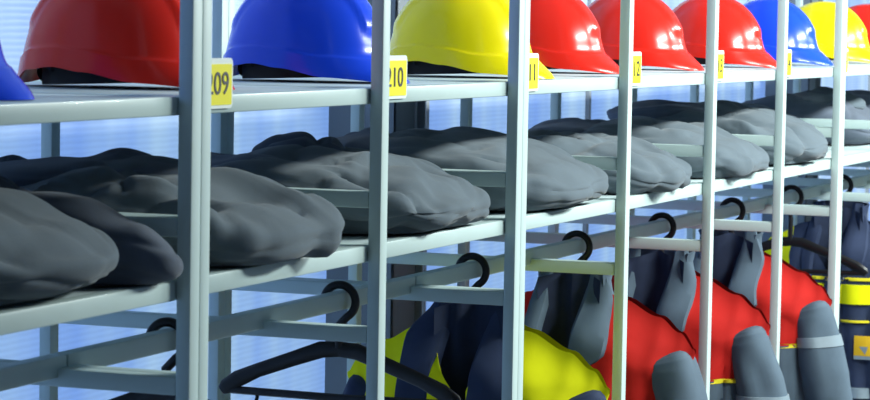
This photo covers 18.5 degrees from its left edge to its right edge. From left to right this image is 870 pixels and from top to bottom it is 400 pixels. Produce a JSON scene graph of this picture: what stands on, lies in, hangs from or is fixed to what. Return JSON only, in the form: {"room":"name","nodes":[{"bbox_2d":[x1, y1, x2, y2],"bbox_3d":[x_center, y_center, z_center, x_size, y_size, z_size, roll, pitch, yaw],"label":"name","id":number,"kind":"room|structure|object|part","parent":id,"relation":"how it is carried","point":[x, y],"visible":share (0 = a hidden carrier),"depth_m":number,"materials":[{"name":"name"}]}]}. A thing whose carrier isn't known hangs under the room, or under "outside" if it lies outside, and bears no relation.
{"room":"emergency services station","nodes":[
{"label":"emergency services station","id":0,"kind":"room"},
{"bbox_2d":[0,0,869,399],"bbox_3d":[-0.101,-0.318,5.914,0.033,3.300,14.200,2,4,21],"label":"window","id":1,"kind":"structure","parent":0,"point":[155,136],"depth_m":5.32,"materials":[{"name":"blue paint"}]},
{"bbox_3d":[-0.681,-0.258,4.424,0.010,3.120,1.188,2,4,21],"label":"panel","id":2,"kind":"part","parent":1,"relation":"part of","materials":[{"name":"glass"}]},
{"bbox_3d":[-0.245,-0.325,5.540,0.010,3.120,1.188,2,4,21],"label":"panel","id":3,"kind":"part","parent":1,"relation":"part of","materials":[{"name":"glass"}]},
{"bbox_3d":[0.190,-0.392,6.656,0.010,3.120,1.188,2,4,21],"label":"panel","id":4,"kind":"part","parent":1,"relation":"part of","materials":[{"name":"glass"}]},
{"bbox_3d":[0.625,-0.460,7.772,0.010,3.120,1.188,2,4,21],"label":"panel","id":5,"kind":"part","parent":1,"relation":"part of","materials":[{"name":"glass"}]},
{"bbox_3d":[1.061,-0.527,8.889,0.010,3.120,1.188,2,4,21],"label":"panel","id":6,"kind":"part","parent":1,"relation":"part of","materials":[{"name":"glass"}]},
{"bbox_3d":[1.496,-0.594,10.005,0.010,3.120,1.188,2,4,21],"label":"panel","id":7,"kind":"part","parent":1,"relation":"part of","materials":[{"name":"glass"}]},
{"bbox_3d":[1.932,-0.661,11.121,0.010,3.120,1.188,2,4,21],"label":"panel","id":8,"kind":"part","parent":1,"relation":"part of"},
{"bbox_2d":[343,302,609,399],"bbox_3d":[0.070,0.532,4.824,0.629,0.736,0.229,2,4,21],"label":"jacket","id":9,"kind":"object","parent":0,"point":[459,346],"visible":0.8,"depth_m":4.75,"materials":[{"name":"yellow fabric"}]},
{"bbox_3d":[1.773,1.461,5.290,4.260,0.100,14.200,2,4,21],"label":"floor","id":10,"kind":"structure","parent":0,"visible":0},
{"bbox_2d":[0,0,202,399],"bbox_3d":[-0.777,0.465,2.892,0.562,2.120,1.200,2,4,21],"label":"storage rack","id":11,"kind":"object","parent":10,"relation":"on","point":[89,301],"visible":0.91,"depth_m":3.29,"materials":[{"name":"metal"}]},
{"bbox_2d":[0,43,34,99],"bbox_3d":[-0.612,-0.207,3.110,0.317,0.172,0.219,2,4,21],"label":"hard hat","id":12,"kind":"object","parent":11,"relation":"on","point":[12,87],"visible":1,"depth_m":3.06,"materials":[{"name":"blue plastic"}]},
{"bbox_3d":[-0.695,0.243,2.847,0.023,0.028,1.196,2,4,21],"label":"hanging rod","id":13,"kind":"part","parent":11,"relation":"part of","materials":[{"name":"metal"}]},
{"bbox_3d":[-0.432,0.128,3.053,0.022,0.025,0.559,2,4,21],"label":"shelf rail","id":14,"kind":"part","parent":11,"relation":"part of","materials":[{"name":"metal"}]},
{"bbox_3d":[-0.561,0.220,3.424,0.522,0.023,0.025,2,4,21],"label":"rail","id":15,"kind":"part","parent":11,"relation":"part of","materials":[{"name":"metal"}]},
{"bbox_3d":[-0.428,-0.101,3.037,0.022,0.024,0.559,2,4,21],"label":"shelf rail","id":16,"kind":"part","parent":11,"relation":"part of","materials":[{"name":"metal"}]},
{"bbox_2d":[0,176,182,304],"bbox_3d":[-0.629,0.034,3.138,0.530,0.142,0.490,2,4,21],"label":"folded garment","id":17,"kind":"object","parent":11,"relation":"on","point":[52,244],"visible":1,"depth_m":3.10,"materials":[{"name":"fabric"}]},
{"bbox_3d":[-0.555,-0.127,3.400,0.522,0.024,0.025,2,4,21],"label":"rail","id":18,"kind":"part","parent":11,"relation":"part of","materials":[{"name":"metal"}]},
{"bbox_3d":[-0.557,0.023,3.410,0.522,0.024,0.025,2,4,21],"label":"rail","id":19,"kind":"part","parent":11,"relation":"part of","materials":[{"name":"metal"}]},
{"bbox_3d":[-0.559,0.101,3.416,0.522,0.025,0.025,2,4,21],"label":"rail","id":20,"kind":"part","parent":11,"relation":"part of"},
{"bbox_3d":[-0.312,0.443,3.340,0.020,2.120,0.027,2,4,21],"label":"post","id":21,"kind":"part","parent":11,"relation":"part of","materials":[{"name":"metal"}]},
{"bbox_2d":[0,0,524,399],"bbox_3d":[-0.342,0.397,4.009,0.562,2.120,1.200,2,4,21],"label":"storage rack","id":22,"kind":"object","parent":10,"relation":"on","point":[280,320],"visible":0.51,"depth_m":3.92,"materials":[{"name":"metal"}]},
{"bbox_3d":[-0.594,0.386,4.106,0.020,2.120,0.027,2,4,21],"label":"post","id":23,"kind":"part","parent":22,"relation":"part of","materials":[{"name":"metal"}]},
{"bbox_3d":[-0.551,0.219,3.449,0.522,0.023,0.025,2,4,21],"label":"rail","id":24,"kind":"part","parent":22,"relation":"part of","materials":[{"name":"metal"}]},
{"bbox_3d":[-0.545,-0.129,3.426,0.522,0.024,0.025,2,4,21],"label":"rail","id":25,"kind":"part","parent":22,"relation":"part of","materials":[{"name":"metal"}]},
{"bbox_2d":[17,0,234,89],"bbox_3d":[-0.423,-0.242,3.680,0.317,0.172,0.219,2,4,20],"label":"hard hat","id":26,"kind":"object","parent":22,"relation":"on","point":[68,41],"visible":0.73,"depth_m":3.60,"materials":[{"name":"red plastic"}]},
{"bbox_3d":[-0.542,-0.180,3.727,0.015,0.030,0.030,2,4,20],"label":"adjusting knob","id":27,"kind":"part","parent":26,"relation":"part of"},
{"bbox_3d":[-0.547,0.022,3.436,0.522,0.024,0.025,2,4,21],"label":"rail","id":28,"kind":"part","parent":22,"relation":"part of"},
{"bbox_2d":[109,317,208,399],"bbox_3d":[-0.370,0.265,3.689,0.416,0.208,0.014,2,4,18],"label":"clothes hanger","id":29,"kind":"object","parent":22,"relation":"hanging from","point":[159,323],"visible":0.32,"depth_m":3.68,"materials":[{"name":"black plastic"}]},
{"bbox_3d":[-0.371,0.307,3.692,0.416,0.096,0.012,2,4,18],"label":"shoulder arm","id":30,"kind":"part","parent":29,"relation":"part of","materials":[{"name":"black plastic"}]},
{"bbox_2d":[0,147,344,266],"bbox_3d":[-0.414,0.001,3.687,0.550,0.142,0.498,2,4,21],"label":"folded garment","id":31,"kind":"object","parent":22,"relation":"on","point":[255,219],"visible":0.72,"depth_m":3.55,"materials":[{"name":"fabric"}]},
{"bbox_3d":[-0.302,0.441,3.365,0.020,2.120,0.027,2,4,21],"label":"post","id":32,"kind":"part","parent":22,"relation":"part of","materials":[{"name":"metal"}]},
{"bbox_3d":[-0.338,0.186,3.994,0.522,0.023,0.025,2,4,21],"label":"rail","id":33,"kind":"part","parent":22,"relation":"part of","materials":[{"name":"metal"}]},
{"bbox_3d":[-0.381,0.353,4.652,0.020,2.120,0.027,2,4,21],"label":"post","id":34,"kind":"part","parent":22,"relation":"part of","materials":[{"name":"metal"}]},
{"bbox_2d":[211,58,232,108],"bbox_3d":[-0.277,-0.148,3.385,0.004,0.064,0.092,2,4,21],"label":"number tag","id":35,"kind":"object","parent":22,"relation":"attached to","point":[222,68],"visible":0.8,"depth_m":3.40,"materials":[{"name":"yellow plastic"}]},
{"bbox_3d":[-0.260,0.176,3.963,0.023,0.028,1.196,2,4,21],"label":"hanging rod","id":36,"kind":"part","parent":22,"relation":"part of","materials":[{"name":"metal"}]},
{"bbox_3d":[-0.210,0.093,3.623,0.022,0.025,0.559,2,4,21],"label":"shelf rail","id":37,"kind":"part","parent":22,"relation":"part of","materials":[{"name":"metal"}]},
{"bbox_3d":[-0.206,-0.135,3.608,0.022,0.024,0.559,2,4,21],"label":"shelf rail","id":38,"kind":"part","parent":22,"relation":"part of","materials":[{"name":"metal"}]},
{"bbox_3d":[-0.332,-0.162,3.971,0.522,0.024,0.025,2,4,21],"label":"rail","id":39,"kind":"part","parent":22,"relation":"part of","materials":[{"name":"metal"}]},
{"bbox_2d":[223,0,409,82],"bbox_3d":[-0.187,-0.275,4.230,0.317,0.172,0.219,3,4,23],"label":"hard hat","id":40,"kind":"object","parent":22,"relation":"on","point":[268,38],"visible":0.77,"depth_m":4.15,"materials":[{"name":"blue plastic"}]},
{"bbox_3d":[-0.304,-0.213,4.283,0.015,0.030,0.030,3,4,23],"label":"adjusting knob","id":41,"kind":"part","parent":40,"relation":"part of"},
{"bbox_3d":[-0.335,-0.011,3.981,0.522,0.024,0.025,2,4,21],"label":"rail","id":42,"kind":"part","parent":22,"relation":"part of","materials":[{"name":"metal"}]},
{"bbox_2d":[219,280,460,399],"bbox_3d":[-0.152,0.232,4.247,0.416,0.208,0.014,2,4,19],"label":"clothes hanger","id":43,"kind":"object","parent":22,"relation":"hanging from","point":[233,383],"visible":0.89,"depth_m":4.25,"materials":[{"name":"black plastic"}]},
{"bbox_3d":[-0.153,0.273,4.250,0.416,0.096,0.012,2,4,19],"label":"shoulder arm","id":44,"kind":"part","parent":43,"relation":"part of","materials":[{"name":"black plastic"}]},
{"bbox_2d":[210,131,489,233],"bbox_3d":[-0.189,-0.033,4.245,0.531,0.142,0.501,3,4,28],"label":"folded garment","id":45,"kind":"object","parent":22,"relation":"on","point":[421,197],"visible":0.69,"depth_m":4.09,"materials":[{"name":"fabric"}]},
{"bbox_2d":[251,131,349,151],"bbox_3d":[-0.204,-0.081,4.330,0.191,0.057,0.186,2,4,21],"label":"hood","id":46,"kind":"object","parent":45,"relation":"attached to","point":[302,139],"depth_m":4.31,"materials":[{"name":"fabric"}]},
{"bbox_3d":[-0.336,0.067,3.986,0.522,0.025,0.025,2,4,21],"label":"rail","id":47,"kind":"part","parent":22,"relation":"part of","materials":[{"name":"metal"}]},
{"bbox_3d":[-0.125,0.153,4.540,0.522,0.023,0.025,2,4,21],"label":"rail","id":48,"kind":"part","parent":22,"relation":"part of","materials":[{"name":"metal"}]},
{"bbox_3d":[-0.119,-0.194,4.516,0.522,0.024,0.025,2,4,21],"label":"rail","id":49,"kind":"part","parent":22,"relation":"part of","materials":[{"name":"metal"}]},
{"bbox_3d":[-0.090,0.408,3.911,0.020,2.120,0.027,2,4,21],"label":"post","id":50,"kind":"part","parent":22,"relation":"part of","materials":[{"name":"metal"}]},
{"bbox_2d":[389,55,406,98],"bbox_3d":[-0.059,-0.181,3.943,0.004,0.064,0.092,2,4,21],"label":"number tag","id":51,"kind":"object","parent":22,"relation":"attached to","point":[398,63],"visible":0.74,"depth_m":3.95,"materials":[{"name":"yellow plastic"}]},
{"bbox_3d":[0.003,0.061,4.169,0.022,0.025,0.559,2,4,21],"label":"shelf rail","id":52,"kind":"part","parent":22,"relation":"part of","materials":[{"name":"metal"}]},
{"bbox_3d":[0.007,-0.168,4.154,0.022,0.024,0.559,2,4,21],"label":"shelf rail","id":53,"kind":"part","parent":22,"relation":"part of","materials":[{"name":"metal"}]},
{"bbox_3d":[-0.122,-0.044,4.527,0.522,0.024,0.025,2,4,21],"label":"rail","id":54,"kind":"part","parent":22,"relation":"part of","materials":[{"name":"metal"}]},
{"bbox_3d":[-0.123,0.034,4.532,0.522,0.025,0.025,2,4,21],"label":"rail","id":55,"kind":"part","parent":22,"relation":"part of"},
{"bbox_3d":[0.123,0.376,4.456,0.020,2.120,0.027,2,4,21],"label":"post","id":56,"kind":"part","parent":22,"relation":"part of","materials":[{"name":"metal"}]},
{"bbox_2d":[325,0,425,393],"bbox_3d":[-0.118,-0.297,5.600,0.150,3.300,0.170,2,4,21],"label":"column","id":57,"kind":"structure","parent":10,"relation":"on","point":[400,314],"depth_m":5.56,"materials":[{"name":"grey paint"}]},
{"bbox_2d":[224,0,844,399],"bbox_3d":[0.311,0.296,5.683,0.562,2.120,2.400,2,4,21],"label":"storage rack","id":58,"kind":"object","parent":10,"relation":"on","point":[630,231],"visible":0.45,"depth_m":5.53,"materials":[{"name":"metal"}]},
{"bbox_3d":[-0.371,0.352,4.677,0.020,2.120,0.027,2,4,21],"label":"post","id":59,"kind":"part","parent":58,"relation":"part of","materials":[{"name":"metal"}]},
{"bbox_3d":[-0.159,0.319,5.223,0.020,2.120,0.027,2,4,21],"label":"post","id":60,"kind":"part","parent":58,"relation":"part of","materials":[{"name":"metal"}]},
{"bbox_3d":[-0.116,0.151,4.565,0.522,0.023,0.025,2,4,21],"label":"rail","id":61,"kind":"part","parent":58,"relation":"part of","materials":[{"name":"metal"}]},
{"bbox_3d":[0.059,0.285,5.781,0.020,2.120,0.027,2,4,21],"label":"post","id":62,"kind":"part","parent":58,"relation":"part of","materials":[{"name":"metal"}]},
{"bbox_3d":[-0.109,-0.196,4.542,0.522,0.024,0.025,2,4,21],"label":"rail","id":63,"kind":"part","parent":58,"relation":"part of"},
{"bbox_2d":[336,126,608,211],"bbox_3d":[0.033,-0.062,4.807,0.522,0.134,0.511,2,4,21],"label":"folded garment","id":64,"kind":"object","parent":58,"relation":"on","point":[555,178],"visible":0.59,"depth_m":4.65,"materials":[{"name":"fabric"}]},
{"bbox_2d":[390,0,554,78],"bbox_3d":[0.062,-0.307,4.776,0.317,0.172,0.219,2,4,20],"label":"hard hat","id":65,"kind":"object","parent":58,"relation":"on","point":[435,36],"visible":0.67,"depth_m":4.70,"materials":[{"name":"yellow plastic"}]},
{"bbox_2d":[456,252,489,287],"bbox_3d":[0.065,0.211,4.806,0.416,0.234,0.014,2,4,21],"label":"clothes hanger","id":66,"kind":"object","parent":58,"relation":"hanging from","point":[480,259],"visible":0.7,"depth_m":4.79,"materials":[{"name":"black plastic"}]},
{"bbox_3d":[-0.112,-0.046,4.552,0.522,0.024,0.025,2,4,21],"label":"rail","id":67,"kind":"part","parent":58,"relation":"part of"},
{"bbox_3d":[0.097,0.118,5.111,0.522,0.023,0.025,2,4,21],"label":"rail","id":68,"kind":"part","parent":58,"relation":"part of","materials":[{"name":"metal"}]},
{"bbox_3d":[0.133,0.374,4.482,0.020,2.120,0.027,2,4,21],"label":"post","id":69,"kind":"part","parent":58,"relation":"part of","materials":[{"name":"metal"}]},
{"bbox_2d":[529,53,538,90],"bbox_3d":[0.159,-0.215,4.502,0.004,0.064,0.092,2,4,21],"label":"number tag","id":70,"kind":"object","parent":58,"relation":"attached to","point":[533,57],"visible":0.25,"depth_m":4.52,"materials":[{"name":"yellow plastic"}]},
{"bbox_3d":[0.103,-0.229,5.087,0.522,0.024,0.025,2,4,21],"label":"rail","id":71,"kind":"part","parent":58,"relation":"part of","materials":[{"name":"metal"}]},
{"bbox_3d":[0.277,0.252,6.339,0.020,2.120,0.027,2,4,21],"label":"post","id":72,"kind":"part","parent":58,"relation":"part of","materials":[{"name":"metal"}]},
{"bbox_3d":[0.226,0.026,4.740,0.022,0.025,0.559,2,4,21],"label":"shelf rail","id":73,"kind":"part","parent":58,"relation":"part of","materials":[{"name":"metal"}]},
{"bbox_3d":[0.230,-0.202,4.724,0.022,0.024,0.559,2,4,21],"label":"shelf rail","id":74,"kind":"part","parent":58,"relation":"part of","materials":[{"name":"metal"}]},
{"bbox_2d":[530,0,618,73],"bbox_3d":[0.227,-0.343,5.355,0.317,0.172,0.219,2,4,19],"label":"hard hat","id":75,"kind":"object","parent":58,"relation":"on","point":[565,34],"visible":0.48,"depth_m":5.27,"materials":[{"name":"red plastic"}]},
{"bbox_2d":[562,230,592,260],"bbox_3d":[0.283,0.177,5.364,0.416,0.234,0.014,2,4,21],"label":"clothes hanger","id":76,"kind":"object","parent":58,"relation":"hanging from","point":[576,233],"visible":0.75,"depth_m":5.35,"materials":[{"name":"black plastic"}]},
{"bbox_2d":[524,271,707,399],"bbox_3d":[0.281,0.495,5.381,0.624,0.736,0.222,2,4,21],"label":"jacket","id":77,"kind":"object","parent":76,"relation":"hanging from","point":[576,310],"visible":0.49,"depth_m":5.28,"materials":[{"name":"red cloth"},{"name":"dark blue cloth"},{"name":"grey cloth"}]},
{"bbox_3d":[0.393,0.075,5.638,0.023,0.028,2.396,2,4,21],"label":"hanging rod","id":78,"kind":"part","parent":58,"relation":"part of","materials":[{"name":"metal"}]},
{"bbox_3d":[0.315,0.085,5.669,0.522,0.023,0.025,2,4,21],"label":"rail","id":79,"kind":"part","parent":58,"relation":"part of","materials":[{"name":"metal"}]},
{"bbox_3d":[0.101,-0.078,5.097,0.522,0.024,0.025,2,4,21],"label":"rail","id":80,"kind":"part","parent":58,"relation":"part of","materials":[{"name":"metal"}]},
{"bbox_3d":[0.099,0.000,5.103,0.522,0.025,0.025,2,4,21],"label":"rail","id":81,"kind":"part","parent":58,"relation":"part of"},
{"bbox_2d":[528,129,691,193],"bbox_3d":[0.252,-0.086,5.361,0.530,0.114,0.512,2,4,21],"label":"folded garment","id":82,"kind":"object","parent":58,"relation":"on","point":[652,169],"visible":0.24,"depth_m":5.19,"materials":[{"name":"fabric"}]},
{"bbox_3d":[0.346,0.341,5.027,0.020,2.120,0.027,2,4,21],"label":"post","id":83,"kind":"part","parent":58,"relation":"part of","materials":[{"name":"metal"}]},
{"bbox_3d":[0.321,-0.262,5.645,0.522,0.024,0.025,2,4,21],"label":"rail","id":84,"kind":"part","parent":58,"relation":"part of","materials":[{"name":"metal"}]},
{"bbox_3d":[0.489,0.219,6.884,0.020,2.120,0.027,2,4,21],"label":"post","id":85,"kind":"part","parent":58,"relation":"part of","materials":[{"name":"metal"}]},
{"bbox_2d":[632,52,641,85],"bbox_3d":[0.376,-0.248,5.060,0.004,0.064,0.092,2,4,21],"label":"number tag","id":86,"kind":"object","parent":58,"relation":"attached to","point":[637,56],"visible":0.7,"depth_m":5.07,"materials":[{"name":"yellow plastic"}]},
{"bbox_2d":[588,0,703,70],"bbox_3d":[0.444,-0.376,5.912,0.317,0.172,0.219,3,4,22],"label":"hard hat","id":87,"kind":"object","parent":58,"relation":"on","point":[658,32],"visible":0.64,"depth_m":5.83,"materials":[{"name":"red plastic"}]},
{"bbox_2d":[528,116,768,177],"bbox_3d":[0.464,-0.122,5.920,0.532,0.120,0.495,2,4,21],"label":"folded garment","id":88,"kind":"object","parent":58,"relation":"on","point":[735,156],"visible":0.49,"depth_m":5.76,"materials":[{"name":"fabric"}]},
{"bbox_3d":[0.441,-0.007,5.292,0.022,0.025,0.573,2,4,21],"label":"shelf rail","id":89,"kind":"part","parent":58,"relation":"part of","materials":[{"name":"metal"}]},
{"bbox_3d":[0.445,-0.235,5.276,0.022,0.024,0.573,2,4,21],"label":"shelf rail","id":90,"kind":"part","parent":58,"relation":"part of","materials":[{"name":"metal"}]},
{"bbox_2d":[648,212,676,252],"bbox_3d":[0.501,0.144,5.922,0.416,0.234,0.014,2,4,21],"label":"clothes hanger","id":91,"kind":"object","parent":58,"relation":"hanging from","point":[668,217],"visible":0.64,"depth_m":5.91,"materials":[{"name":"black plastic"}]},
{"bbox_3d":[0.533,0.051,6.227,0.522,0.023,0.025,2,4,21],"label":"rail","id":92,"kind":"part","parent":58,"relation":"part of","materials":[{"name":"metal"}]},
{"bbox_3d":[0.318,-0.112,5.655,0.522,0.024,0.025,2,4,21],"label":"rail","id":93,"kind":"part","parent":58,"relation":"part of","materials":[{"name":"metal"}]},
{"bbox_2d":[611,248,789,399],"bbox_3d":[0.495,0.471,5.941,0.626,0.736,0.234,2,4,21],"label":"jacket","id":94,"kind":"object","parent":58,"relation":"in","point":[744,365],"visible":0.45,"depth_m":5.83,"materials":[{"name":"red fabric"}]},
{"bbox_3d":[0.564,0.307,5.585,0.020,2.120,0.027,2,4,21],"label":"post","id":95,"kind":"part","parent":58,"relation":"part of","materials":[{"name":"metal"}]},
{"bbox_3d":[0.539,-0.296,6.204,0.522,0.024,0.025,2,4,21],"label":"rail","id":96,"kind":"part","parent":58,"relation":"part of","materials":[{"name":"metal"}]},
{"bbox_2d":[607,99,827,164],"bbox_3d":[0.683,-0.170,6.478,0.528,0.147,0.508,2,4,21],"label":"folded garment","id":97,"kind":"object","parent":58,"relation":"on","point":[804,142],"visible":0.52,"depth_m":6.31,"materials":[{"name":"fabric"}]},
{"bbox_2d":[717,50,723,80],"bbox_3d":[0.594,-0.282,5.618,0.004,0.064,0.092,2,4,21],"label":"number tag","id":98,"kind":"object","parent":58,"relation":"attached to","point":[720,75],"visible":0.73,"depth_m":5.63,"materials":[{"name":"yellow plastic"}]},
{"bbox_2d":[672,0,775,67],"bbox_3d":[0.684,-0.409,6.463,0.317,0.172,0.219,2,4,20],"label":"hard hat","id":99,"kind":"object","parent":58,"relation":"on","point":[739,34],"visible":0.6,"depth_m":6.38,"materials":[{"name":"red plastic"}]},
{"bbox_2d":[720,197,745,232],"bbox_3d":[0.718,0.110,6.480,0.416,0.234,0.014,2,4,21],"label":"clothes hanger","id":100,"kind":"object","parent":58,"relation":"hanging from","point":[726,201],"visible":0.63,"depth_m":6.46,"materials":[{"name":"black plastic"}]},
{"bbox_3d":[0.745,0.018,6.772,0.522,0.023,0.025,2,4,21],"label":"rail","id":101,"kind":"part","parent":58,"relation":"part of","materials":[{"name":"metal"}]},
{"bbox_3d":[0.659,-0.041,5.850,0.022,0.025,0.573,2,4,21],"label":"shelf rail","id":102,"kind":"part","parent":58,"relation":"part of","materials":[{"name":"metal"}]},
{"bbox_3d":[0.663,-0.269,5.834,0.022,0.024,0.573,2,4,21],"label":"shelf rail","id":103,"kind":"part","parent":58,"relation":"part of","materials":[{"name":"metal"}]},
{"bbox_3d":[0.536,-0.146,6.213,0.522,0.024,0.025,2,4,21],"label":"rail","id":104,"kind":"part","parent":58,"relation":"part of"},
{"bbox_3d":[0.751,-0.329,6.749,0.522,0.024,0.025,2,4,21],"label":"rail","id":105,"kind":"part","parent":58,"relation":"part of","materials":[{"name":"metal"}]},
{"bbox_2d":[693,229,852,399],"bbox_3d":[0.713,0.437,6.501,0.624,0.736,0.218,2,4,21],"label":"jacket","id":106,"kind":"object","parent":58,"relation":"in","point":[813,365],"visible":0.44,"depth_m":6.38,"materials":[{"name":"red fabric"}]},
{"bbox_3d":[0.781,0.274,6.143,0.020,2.120,0.027,2,4,21],"label":"post","id":107,"kind":"part","parent":58,"relation":"part of","materials":[{"name":"metal"}]},
{"bbox_2d":[787,49,791,76],"bbox_3d":[0.812,-0.316,6.176,0.004,0.064,0.092,2,4,21],"label":"number tag","id":108,"kind":"object","parent":58,"relation":"attached to","point":[789,51],"visible":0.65,"depth_m":6.20,"materials":[{"name":"yellow plastic"}]},
{"bbox_3d":[0.874,-0.074,6.401,0.022,0.025,0.559,2,4,21],"label":"shelf rail","id":109,"kind":"part","parent":58,"relation":"part of","materials":[{"name":"metal"}]},
{"bbox_3d":[0.878,-0.302,6.386,0.022,0.024,0.559,2,4,21],"label":"shelf rail","id":110,"kind":"part","parent":58,"relation":"part of","materials":[{"name":"metal"}]},
{"bbox_3d":[0.749,-0.178,6.759,0.522,0.024,0.025,2,4,21],"label":"rail","id":111,"kind":"part","parent":58,"relation":"part of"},
{"bbox_3d":[0.994,0.241,6.689,0.020,2.120,0.027,2,4,21],"label":"post","id":112,"kind":"part","parent":58,"relation":"part of","materials":[{"name":"metal"}]},
{"bbox_2d":[632,0,869,329],"bbox_3d":[1.182,0.162,7.915,0.562,2.120,2.400,2,4,21],"label":"storage rack","id":113,"kind":"object","parent":10,"relation":"on","point":[858,155],"visible":0.16,"depth_m":7.28,"materials":[{"name":"metal"}]},
{"bbox_3d":[0.499,0.217,6.909,0.020,2.120,0.027,2,4,21],"label":"post","id":114,"kind":"part","parent":113,"relation":"part of","materials":[{"name":"metal"}]},
{"bbox_3d":[0.712,0.185,7.455,0.020,2.120,0.027,2,4,21],"label":"post","id":115,"kind":"part","parent":113,"relation":"part of","materials":[{"name":"metal"}]},
{"bbox_3d":[0.930,0.151,8.013,0.020,2.120,0.027,2,4,21],"label":"post","id":116,"kind":"part","parent":113,"relation":"part of","materials":[{"name":"metal"}]},
{"bbox_3d":[0.755,0.017,6.798,0.522,0.023,0.025,2,4,21],"label":"rail","id":117,"kind":"part","parent":113,"relation":"part of","materials":[{"name":"metal"}]},
{"bbox_2d":[742,103,814,126],"bbox_3d":[0.820,-0.194,7.060,0.419,0.122,0.461,2,4,21],"label":"folded garment","id":118,"kind":"object","parent":113,"relation":"on","point":[757,106],"visible":0.08,"depth_m":7.05,"materials":[{"name":"fabric"}]},
{"bbox_2d":[743,0,833,65],"bbox_3d":[0.894,-0.443,7.024,0.317,0.172,0.219,2,4,21],"label":"hard hat","id":119,"kind":"object","parent":113,"relation":"on","point":[802,42],"visible":0.55,"depth_m":6.95,"materials":[{"name":"blue plastic"}]},
{"bbox_3d":[0.968,-0.016,7.343,0.522,0.023,0.025,2,4,21],"label":"rail","id":120,"kind":"part","parent":113,"relation":"part of","materials":[{"name":"metal"}]},
{"bbox_3d":[1.147,0.117,8.571,0.020,2.120,0.027,2,4,21],"label":"post","id":121,"kind":"part","parent":113,"relation":"part of","materials":[{"name":"metal"}]},
{"bbox_2d":[742,86,869,144],"bbox_3d":[1.052,-0.245,7.621,0.454,0.158,0.481,2,4,21],"label":"folded garment","id":122,"kind":"object","parent":113,"relation":"on","point":[817,103],"visible":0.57,"depth_m":7.44,"materials":[{"name":"fabric"}]},
{"bbox_3d":[1.186,-0.050,7.901,0.522,0.023,0.025,2,4,21],"label":"rail","id":123,"kind":"part","parent":113,"relation":"part of","materials":[{"name":"metal"}]},
{"bbox_2d":[762,185,867,280],"bbox_3d":[0.936,0.084,7.039,0.416,0.248,0.014,2,4,18],"label":"clothes hanger","id":124,"kind":"object","parent":113,"relation":"hanging from","point":[858,269],"visible":0.64,"depth_m":7.02,"materials":[{"name":"black plastic"}]},
{"bbox_3d":[0.935,0.145,7.043,0.416,0.096,0.012,2,4,18],"label":"shoulder arm","id":125,"kind":"part","parent":124,"relation":"part of","materials":[{"name":"black plastic"}]},
{"bbox_3d":[1.264,-0.059,7.870,0.023,0.028,2.396,2,4,21],"label":"hanging rod","id":126,"kind":"part","parent":113,"relation":"part of","materials":[{"name":"metal"}]},
{"bbox_2d":[799,1,869,62],"bbox_3d":[1.119,-0.476,7.579,0.317,0.172,0.219,2,4,19],"label":"hard hat","id":127,"kind":"object","parent":113,"relation":"on","point":[821,14],"visible":0.51,"depth_m":7.50,"materials":[{"name":"yellow plastic"}]},
{"bbox_3d":[0.972,-0.213,7.330,0.522,0.024,0.025,2,4,21],"label":"rail","id":128,"kind":"part","parent":113,"relation":"part of","materials":[{"name":"metal"}]},
{"bbox_3d":[1.403,-0.083,8.459,0.522,0.023,0.025,2,4,21],"label":"rail","id":129,"kind":"part","parent":113,"relation":"part of","materials":[{"name":"metal"}]},
{"bbox_3d":[1.004,0.239,6.714,0.020,2.120,0.027,2,4,21],"label":"post","id":130,"kind":"part","parent":113,"relation":"part of","materials":[{"name":"metal"}]},
{"bbox_2d":[846,49,847,73],"bbox_3d":[1.030,-0.349,6.734,0.004,0.064,0.092,2,4,21],"label":"number tag","id":131,"kind":"object","parent":113,"relation":"attached to","point":[846,49],"visible":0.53,"depth_m":6.76,"materials":[{"name":"yellow plastic"}]},
{"bbox_2d":[842,174,853,205],"bbox_3d":[1.154,0.045,7.597,0.416,0.238,0.014,2,4,21],"label":"clothes hanger","id":132,"kind":"object","parent":113,"relation":"hanging from","point":[847,178],"visible":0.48,"depth_m":7.58,"materials":[{"name":"black plastic"}]},
{"bbox_2d":[765,200,869,399],"bbox_3d":[1.151,0.372,7.621,0.629,0.736,0.242,2,4,21],"label":"jacket","id":133,"kind":"object","parent":132,"relation":"hanging from","point":[854,301],"visible":0.24,"depth_m":7.51,"materials":[{"name":"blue fabric"}]},
{"bbox_3d":[1.152,0.131,7.602,0.502,0.168,0.204,2,4,21],"label":"shoulder panel","id":134,"kind":"part","parent":133,"relation":"part of","materials":[{"name":"fabric"}]},
{"bbox_3d":[1.152,0.131,7.602,0.502,0.168,0.204,2,4,21],"label":"panel","id":135,"kind":"part","parent":133,"relation":"part of","materials":[{"name":"fabric"}]},
{"bbox_3d":[1.616,-0.116,9.005,0.522,0.023,0.025,2,4,21],"label":"rail","id":136,"kind":"part","parent":113,"relation":"part of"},
{"bbox_3d":[1.097,-0.108,6.972,0.022,0.025,0.559,2,4,21],"label":"shelf rail","id":137,"kind":"part","parent":113,"relation":"part of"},
{"bbox_2d":[846,90,869,108],"bbox_3d":[1.285,-0.270,8.175,0.450,0.141,0.467,2,4,21],"label":"folded garment","id":138,"kind":"object","parent":113,"relation":"on","point":[864,94],"visible":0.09,"depth_m":8.09,"materials":[{"name":"fabric"}]},
{"bbox_3d":[1.101,-0.337,6.957,0.022,0.024,0.559,2,4,21],"label":"shelf rail","id":139,"kind":"part","parent":113,"relation":"part of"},
{"bbox_2d":[849,4,869,45],"bbox_3d":[1.334,-0.510,8.138,0.317,0.172,0.219,2,4,21],"label":"hard hat","id":140,"kind":"object","parent":113,"relation":"on","point":[862,11],"visible":0.2,"depth_m":8.08,"materials":[{"name":"red plastic"}]},
{"bbox_2d":[762,0,822,241],"bbox_3d":[1.210,-0.502,9.004,0.150,3.300,0.170,2,4,21],"label":"column","id":141,"kind":"structure","parent":10,"relation":"on","point":[808,83],"depth_m":8.95,"materials":[{"name":"grey paint"}]}
]}

